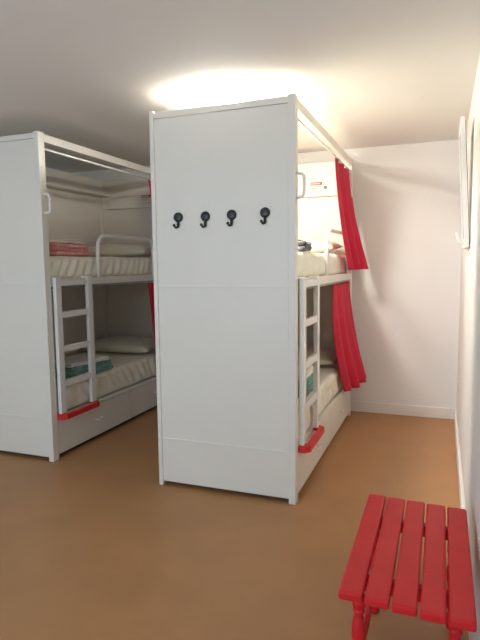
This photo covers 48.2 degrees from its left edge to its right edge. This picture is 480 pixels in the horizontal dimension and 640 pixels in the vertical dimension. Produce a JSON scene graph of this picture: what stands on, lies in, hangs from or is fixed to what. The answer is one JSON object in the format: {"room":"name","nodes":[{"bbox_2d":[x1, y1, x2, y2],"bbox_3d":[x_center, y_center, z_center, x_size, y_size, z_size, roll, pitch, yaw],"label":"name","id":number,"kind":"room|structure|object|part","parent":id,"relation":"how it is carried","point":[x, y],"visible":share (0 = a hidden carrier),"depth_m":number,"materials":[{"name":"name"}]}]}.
{"room":"dormitory","nodes":[
{"label":"dormitory","id":0,"kind":"room"},
{"bbox_2d":[0,407,468,639],"bbox_3d":[-1.133,1.221,2.413,4.345,0.100,6.945,2,6,21],"label":"floor","id":1,"kind":"structure","parent":0,"point":[93,546],"depth_m":2.74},
{"bbox_2d":[0,131,156,461],"bbox_3d":[-1.387,-0.239,4.814,0.970,2.314,2.005,2,6,21],"label":"bunk bed","id":2,"kind":"object","parent":1,"relation":"on","point":[44,319],"visible":0.79,"depth_m":3.96,"materials":[{"name":"white laminate"}]},
{"bbox_3d":[-1.787,-1.265,3.795,0.830,0.035,0.027,2,6,21],"label":"rail","id":3,"kind":"part","parent":2,"relation":"part of","materials":[{"name":"white laminate"}]},
{"bbox_3d":[-1.774,-0.132,3.913,0.830,2.240,0.020,2,6,21],"label":"panel","id":4,"kind":"part","parent":2,"relation":"part of","materials":[{"name":"white laminate"}]},
{"bbox_3d":[-1.361,-0.131,3.772,0.042,2.314,0.062,2,6,21],"label":"post","id":5,"kind":"part","parent":2,"relation":"part of","materials":[{"name":"white laminate"}]},
{"bbox_3d":[-1.327,-0.802,3.693,0.055,0.145,0.016,1,6,13],"label":"grab handle","id":6,"kind":"part","parent":2,"relation":"part of","materials":[{"name":"white paint"}]},
{"bbox_3d":[-1.839,-1.341,4.866,0.028,0.106,1.881,2,6,21],"label":"rail","id":7,"kind":"part","parent":2,"relation":"part of","materials":[{"name":"white laminate"}]},
{"bbox_3d":[-1.830,-0.208,4.985,0.017,2.172,1.881,2,6,21],"label":"panel","id":8,"kind":"part","parent":2,"relation":"part of","materials":[{"name":"white laminate"}]},
{"bbox_3d":[-1.159,0.806,4.358,0.020,0.252,0.974,2,6,21],"label":"drawer","id":9,"kind":"part","parent":2,"relation":"part of","materials":[{"name":"white laminate"}]},
{"bbox_3d":[-1.030,-1.345,4.559,0.032,0.054,1.881,2,6,21],"label":"rail","id":10,"kind":"part","parent":2,"relation":"part of","materials":[{"name":"white laminate"}]},
{"bbox_3d":[-1.030,-1.274,4.567,0.015,0.016,1.881,2,6,21],"label":"curtain rail","id":11,"kind":"part","parent":2,"relation":"part of","materials":[{"name":"white metal"}]},
{"bbox_2d":[50,256,151,278],"bbox_3d":[-1.417,-0.476,4.800,0.842,0.172,1.863,2,6,21],"label":"mattress","id":12,"kind":"object","parent":2,"relation":"on","point":[60,266],"visible":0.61,"depth_m":4.38,"materials":[{"name":"white fabric"}]},
{"bbox_2d":[49,243,90,256],"bbox_3d":[-1.441,-0.554,4.248,0.315,0.106,0.473,1,6,18],"label":"folded blanket","id":13,"kind":"object","parent":12,"relation":"on","point":[55,249],"visible":0.73,"depth_m":4.15,"materials":[{"name":"red fabric"}]},
{"bbox_2d":[49,238,83,243],"bbox_3d":[-1.469,-0.619,4.205,0.295,0.045,0.407,2,6,23],"label":"sheet","id":14,"kind":"object","parent":13,"relation":"on","point":[51,240],"visible":0.45,"depth_m":4.15,"materials":[{"name":"white fabric"}]},
{"bbox_2d":[88,244,150,256],"bbox_3d":[-1.192,-0.701,5.400,0.780,0.138,0.459,2,6,22],"label":"pillow","id":15,"kind":"object","parent":12,"relation":"on","point":[113,250],"visible":0.76,"depth_m":5.20,"materials":[{"name":"white fabric"}]},
{"bbox_3d":[-1.017,-0.356,4.661,0.032,0.054,1.881,2,6,21],"label":"bed rail","id":16,"kind":"part","parent":2,"relation":"part of","materials":[{"name":"white laminate"}]},
{"bbox_3d":[-1.486,-0.349,5.884,0.028,2.314,0.062,2,6,21],"label":"post","id":17,"kind":"part","parent":2,"relation":"part of","materials":[{"name":"white laminate"}]},
{"bbox_2d":[55,349,155,413],"bbox_3d":[-1.396,0.489,4.896,0.863,0.208,1.865,2,6,21],"label":"mattress","id":18,"kind":"object","parent":2,"relation":"on","point":[128,369],"visible":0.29,"depth_m":4.70,"materials":[{"name":"white fabric"}]},
{"bbox_2d":[55,359,112,378],"bbox_3d":[-1.306,0.390,4.409,0.325,0.097,0.514,1,6,18],"label":"folded blanket","id":19,"kind":"object","parent":18,"relation":"on","point":[101,366],"visible":0.42,"depth_m":4.22,"materials":[{"name":"teal fabric"}]},
{"bbox_2d":[55,354,109,367],"bbox_3d":[-1.319,0.330,4.387,0.292,0.039,0.427,3,7,29],"label":"sheet","id":20,"kind":"object","parent":19,"relation":"on","point":[77,360],"visible":0.73,"depth_m":4.34,"materials":[{"name":"white fabric"}]},
{"bbox_2d":[80,336,154,352],"bbox_3d":[-1.181,0.243,5.498,0.780,0.143,0.459,1,6,20],"label":"pillow","id":21,"kind":"object","parent":18,"relation":"on","point":[118,344],"visible":0.89,"depth_m":5.33,"materials":[{"name":"white fabric"}]},
{"bbox_3d":[-1.004,0.619,4.762,0.028,0.026,1.881,2,6,21],"label":"drawer rail","id":22,"kind":"part","parent":2,"relation":"part of","materials":[{"name":"white laminate"}]},
{"bbox_3d":[-0.988,-0.554,4.723,0.031,0.370,0.911,2,6,21],"label":"guard rail","id":23,"kind":"part","parent":2,"relation":"part of","materials":[{"name":"white metal"}]},
{"bbox_3d":[-1.080,-0.349,5.742,0.830,2.277,0.020,2,6,21],"label":"panel","id":24,"kind":"part","parent":2,"relation":"part of","materials":[{"name":"white laminate"}]},
{"bbox_3d":[-1.061,-1.236,5.611,0.710,0.125,0.032,2,6,21],"label":"head panel","id":25,"kind":"part","parent":2,"relation":"part of","materials":[{"name":"white laminate"}]},
{"bbox_3d":[-0.827,0.711,5.234,0.020,0.252,0.889,2,6,21],"label":"drawer","id":26,"kind":"part","parent":2,"relation":"part of","materials":[{"name":"white laminate"}]},
{"bbox_2d":[148,180,151,208],"bbox_3d":[-0.717,-0.909,5.256,0.154,0.852,0.462,2,6,21],"label":"curtain","id":27,"kind":"object","parent":2,"relation":"hanging from","point":[148,180],"visible":0.03,"depth_m":5.04,"materials":[{"name":"red fabric"}]},
{"bbox_2d":[148,283,155,348],"bbox_3d":[-0.727,-0.008,5.310,0.128,0.736,0.512,2,6,21],"label":"curtain","id":28,"kind":"object","parent":2,"relation":"hanging from","point":[150,285],"visible":0.12,"depth_m":5.14,"materials":[{"name":"red fabric"}]},
{"bbox_2d":[149,93,352,504],"bbox_3d":[0.267,-0.180,4.063,0.970,2.314,2.049,2,6,21],"label":"bunk bed","id":29,"kind":"object","parent":1,"relation":"on","point":[230,191],"visible":0.95,"depth_m":3.17,"materials":[{"name":"white laminate"}]},
{"bbox_3d":[-0.508,-0.097,3.345,0.028,2.314,0.062,2,6,21],"label":"post","id":30,"kind":"part","parent":29,"relation":"part of","materials":[{"name":"white laminate"}]},
{"bbox_3d":[-0.371,-0.614,3.204,0.060,0.060,0.013,2,6,21],"label":"hook plate","id":31,"kind":"part","parent":29,"relation":"part of","materials":[{"name":"black metal"}]},
{"bbox_3d":[-0.214,-0.563,3.131,0.017,0.051,0.054,4,7,35],"label":"hook arm","id":32,"kind":"part","parent":29,"relation":"part of","materials":[{"name":"black metal"}]},
{"bbox_3d":[-0.204,-0.607,3.142,0.060,0.060,0.013,2,6,21],"label":"hook plate","id":33,"kind":"part","parent":29,"relation":"part of","materials":[{"name":"black metal"}]},
{"bbox_3d":[-0.125,-1.209,3.064,0.830,0.035,0.027,2,6,21],"label":"rail","id":34,"kind":"part","parent":29,"relation":"part of","materials":[{"name":"white laminate"}]},
{"bbox_3d":[-0.111,-0.076,3.182,0.830,2.240,0.020,2,6,21],"label":"panel","id":35,"kind":"part","parent":29,"relation":"part of","materials":[{"name":"white laminate"}]},
{"bbox_3d":[-0.059,-0.560,3.073,0.017,0.051,0.054,4,7,35],"label":"hook arm","id":36,"kind":"part","parent":29,"relation":"part of","materials":[{"name":"black metal"}]},
{"bbox_3d":[-0.049,-0.605,3.083,0.060,0.060,0.013,2,6,21],"label":"hook plate","id":37,"kind":"part","parent":29,"relation":"part of","materials":[{"name":"black metal"}]},
{"bbox_3d":[0.130,-0.559,3.002,0.017,0.051,0.054,4,7,35],"label":"hook arm","id":38,"kind":"part","parent":29,"relation":"part of","materials":[{"name":"black metal"}]},
{"bbox_3d":[0.140,-0.604,3.012,0.060,0.060,0.013,2,6,21],"label":"hook plate","id":39,"kind":"part","parent":29,"relation":"part of","materials":[{"name":"black metal"}]},
{"bbox_3d":[0.301,-0.075,3.041,0.042,2.314,0.062,2,6,21],"label":"post","id":40,"kind":"part","parent":29,"relation":"part of","materials":[{"name":"white laminate"}]},
{"bbox_3d":[0.336,-0.746,2.962,0.055,0.145,0.016,1,6,13],"label":"grab handle","id":41,"kind":"part","parent":29,"relation":"part of","materials":[{"name":"white paint"}]},
{"bbox_3d":[0.504,0.862,3.627,0.020,0.252,0.974,2,6,21],"label":"drawer","id":42,"kind":"part","parent":29,"relation":"part of","materials":[{"name":"white laminate"}]},
{"bbox_3d":[0.602,-1.180,4.880,0.710,0.125,0.032,2,6,21],"label":"head panel","id":43,"kind":"part","parent":29,"relation":"part of","materials":[{"name":"white laminate"}]},
{"bbox_2d":[298,360,342,440],"bbox_3d":[0.267,0.545,4.165,0.863,0.209,1.865,2,6,21],"label":"mattress","id":44,"kind":"object","parent":29,"relation":"on","point":[330,382],"visible":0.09,"depth_m":4.09,"materials":[{"name":"white fabric"}]},
{"bbox_2d":[298,373,312,397],"bbox_3d":[0.366,0.432,3.676,0.275,0.126,0.419,2,6,21],"label":"folded blanket","id":45,"kind":"object","parent":44,"relation":"on","point":[309,381],"visible":0.08,"depth_m":3.58,"materials":[{"name":"teal fabric"}]},
{"bbox_2d":[298,365,312,380],"bbox_3d":[0.359,0.353,3.663,0.256,0.044,0.396,2,6,21],"label":"sheet","id":46,"kind":"object","parent":45,"relation":"on","point":[309,370],"visible":0.12,"depth_m":3.63,"materials":[{"name":"white fabric"}]},
{"bbox_2d":[298,345,336,364],"bbox_3d":[0.481,0.300,4.767,0.780,0.142,0.459,1,6,19],"label":"pillow","id":47,"kind":"object","parent":44,"relation":"on","point":[328,356],"visible":0.24,"depth_m":4.57,"materials":[{"name":"white fabric"}]},
{"bbox_3d":[0.658,0.675,4.031,0.028,0.026,1.881,2,6,21],"label":"drawer rail","id":48,"kind":"part","parent":29,"relation":"part of","materials":[{"name":"white laminate"}]},
{"bbox_2d":[298,251,344,277],"bbox_3d":[0.245,-0.419,4.069,0.842,0.172,1.866,2,6,21],"label":"mattress","id":49,"kind":"object","parent":29,"relation":"on","point":[309,263],"visible":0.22,"depth_m":3.67,"materials":[{"name":"white fabric"}]},
{"bbox_2d":[298,241,311,250],"bbox_3d":[0.332,-0.484,3.548,0.254,0.076,0.404,1,6,15],"label":"folded cloth","id":50,"kind":"object","parent":49,"relation":"on","point":[302,245],"visible":0.27,"depth_m":3.42,"materials":[{"name":"grey fabric"}]},
{"bbox_2d":[299,238,342,252],"bbox_3d":[0.470,-0.646,4.668,0.780,0.140,0.459,2,6,21],"label":"pillow","id":51,"kind":"object","parent":49,"relation":"on","point":[318,244],"visible":0.26,"depth_m":4.42,"materials":[{"name":"white fabric"}]},
{"bbox_3d":[0.582,-0.292,5.011,0.830,2.277,0.020,2,6,21],"label":"panel","id":52,"kind":"part","parent":29,"relation":"part of","materials":[{"name":"white laminate"}]},
{"bbox_3d":[0.633,-1.218,3.836,0.015,0.016,1.881,2,6,21],"label":"curtain rail","id":53,"kind":"part","parent":29,"relation":"part of","materials":[{"name":"white paint"}]},
{"bbox_3d":[0.645,-0.300,3.930,0.032,0.054,1.881,2,6,21],"label":"bed rail","id":54,"kind":"part","parent":29,"relation":"part of","materials":[{"name":"white laminate"}]},
{"bbox_3d":[0.632,-1.288,3.829,0.032,0.054,1.881,2,6,21],"label":"rail","id":55,"kind":"part","parent":29,"relation":"part of","materials":[{"name":"white laminate"}]},
{"bbox_3d":[0.783,-0.529,4.281,0.031,0.370,0.911,2,6,21],"label":"guard rail","id":56,"kind":"part","parent":29,"relation":"part of","materials":[{"name":"white metal"}]},
{"bbox_3d":[0.835,0.768,4.503,0.020,0.252,0.889,2,6,21],"label":"drawer","id":57,"kind":"part","parent":29,"relation":"part of","materials":[{"name":"white laminate"}]},
{"bbox_2d":[332,282,366,391],"bbox_3d":[0.937,0.137,4.506,0.192,0.896,0.820,2,6,21],"label":"curtain","id":58,"kind":"object","parent":29,"relation":"hanging from","point":[351,368],"visible":1,"depth_m":4.46,"materials":[{"name":"red fabric"}]},
{"bbox_3d":[0.986,-0.270,4.849,0.042,2.314,0.062,2,6,21],"label":"post","id":59,"kind":"part","parent":29,"relation":"part of","materials":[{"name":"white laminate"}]},
{"bbox_2d":[335,158,368,269],"bbox_3d":[0.933,-0.843,4.436,0.197,0.852,0.764,2,6,21],"label":"curtain","id":60,"kind":"object","parent":29,"relation":"hanging from","point":[355,256],"visible":1,"depth_m":4.44,"materials":[{"name":"red fabric"}]},
{"bbox_2d":[338,494,476,639],"bbox_3d":[0.608,0.996,1.917,0.388,0.410,0.764,2,6,21],"label":"stool","id":61,"kind":"object","parent":1,"relation":"on","point":[376,542],"visible":1,"depth_m":1.76,"materials":[{"name":"red paint"}]},
{"bbox_3d":[0.384,1.053,1.739,0.046,0.338,0.046,2,6,21],"label":"leg","id":62,"kind":"part","parent":61,"relation":"part of","materials":[{"name":"red paint"}]},
{"bbox_3d":[0.539,1.008,2.148,0.046,0.338,0.046,2,6,21],"label":"leg","id":63,"kind":"part","parent":61,"relation":"part of","materials":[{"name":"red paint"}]},
{"bbox_3d":[0.533,0.863,1.710,0.356,0.042,0.036,2,6,21],"label":"cross rail","id":64,"kind":"part","parent":61,"relation":"part of","materials":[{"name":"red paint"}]},
{"bbox_3d":[0.685,0.820,2.110,0.356,0.042,0.036,2,6,21],"label":"cross rail","id":65,"kind":"part","parent":61,"relation":"part of","materials":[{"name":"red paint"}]},
{"bbox_3d":[0.810,1.016,2.046,0.046,0.338,0.046,2,6,21],"label":"leg","id":66,"kind":"part","parent":61,"relation":"part of","materials":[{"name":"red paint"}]},
{"bbox_3d":[0.655,1.060,1.637,0.046,0.338,0.046,2,6,21],"label":"leg","id":67,"kind":"part","parent":61,"relation":"part of","materials":[{"name":"red paint"}]},
{"bbox_2d":[0,0,479,172],"bbox_3d":[-1.163,-1.299,2.151,4.345,0.100,6.945,2,6,21],"label":"ceiling","id":68,"kind":"structure","parent":0,"point":[90,74],"depth_m":2.79,"materials":[{"name":"paint"}]},
{"bbox_2d":[202,87,245,104],"bbox_3d":[-0.097,-1.354,3.254,0.270,0.043,0.270,2,6,21],"label":"ceiling lamp","id":69,"kind":"object","parent":68,"relation":"attached to","point":[219,95],"visible":0.92,"depth_m":3.18,"materials":[{"name":"white paint"}]},
{"bbox_2d":[71,140,461,408],"bbox_3d":[0.049,-0.381,5.443,4.345,2.433,0.150,2,6,21],"label":"wall","id":70,"kind":"structure","parent":0,"point":[407,197],"depth_m":4.81,"materials":[{"name":"white paint"}]},
{"bbox_2d":[351,400,454,419],"bbox_3d":[0.034,0.787,5.487,4.045,0.100,0.015,2,6,21],"label":"baseboard","id":71,"kind":"structure","parent":70,"relation":"attached to","point":[360,406],"depth_m":4.93,"materials":[{"name":"paint"}]},
{"bbox_2d":[456,55,479,639],"bbox_3d":[0.789,0.022,1.474,0.150,2.433,6.795,2,6,21],"label":"wall","id":72,"kind":"structure","parent":0,"point":[468,374],"depth_m":2.71,"materials":[{"name":"white paint"}]},
{"bbox_2d":[455,116,474,254],"bbox_3d":[1.397,-0.781,3.223,0.182,0.776,0.420,2,6,21],"label":"window","id":73,"kind":"structure","parent":72,"relation":"in","point":[466,208],"depth_m":3.07,"materials":[{"name":"white paint"}]},
{"bbox_3d":[1.280,-0.475,3.113,0.053,0.067,0.028,-2,5,21],"label":"handle","id":74,"kind":"part","parent":73,"relation":"part of","materials":[{"name":"white paint"}]},
{"bbox_3d":[1.351,-0.802,3.239,0.007,0.633,0.308,-2,5,21],"label":"pane","id":75,"kind":"part","parent":73,"relation":"part of","materials":[{"name":"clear glass"}]},
{"bbox_3d":[1.351,-0.802,3.238,0.024,0.735,0.410,-2,5,21],"label":"sash frame","id":76,"kind":"part","parent":73,"relation":"part of","materials":[{"name":"white paint"}]},
{"bbox_3d":[1.435,-0.794,3.207,0.100,0.745,0.380,2,6,21],"label":"frame","id":77,"kind":"part","parent":73,"relation":"part of","materials":[{"name":"white paint"}]},
{"bbox_2d":[454,409,476,639],"bbox_3d":[0.747,1.173,1.687,0.018,0.100,6.630,2,6,21],"label":"baseboard","id":78,"kind":"structure","parent":72,"relation":"attached to","point":[472,635],"depth_m":3.38,"materials":[{"name":"paint"}]}
]}

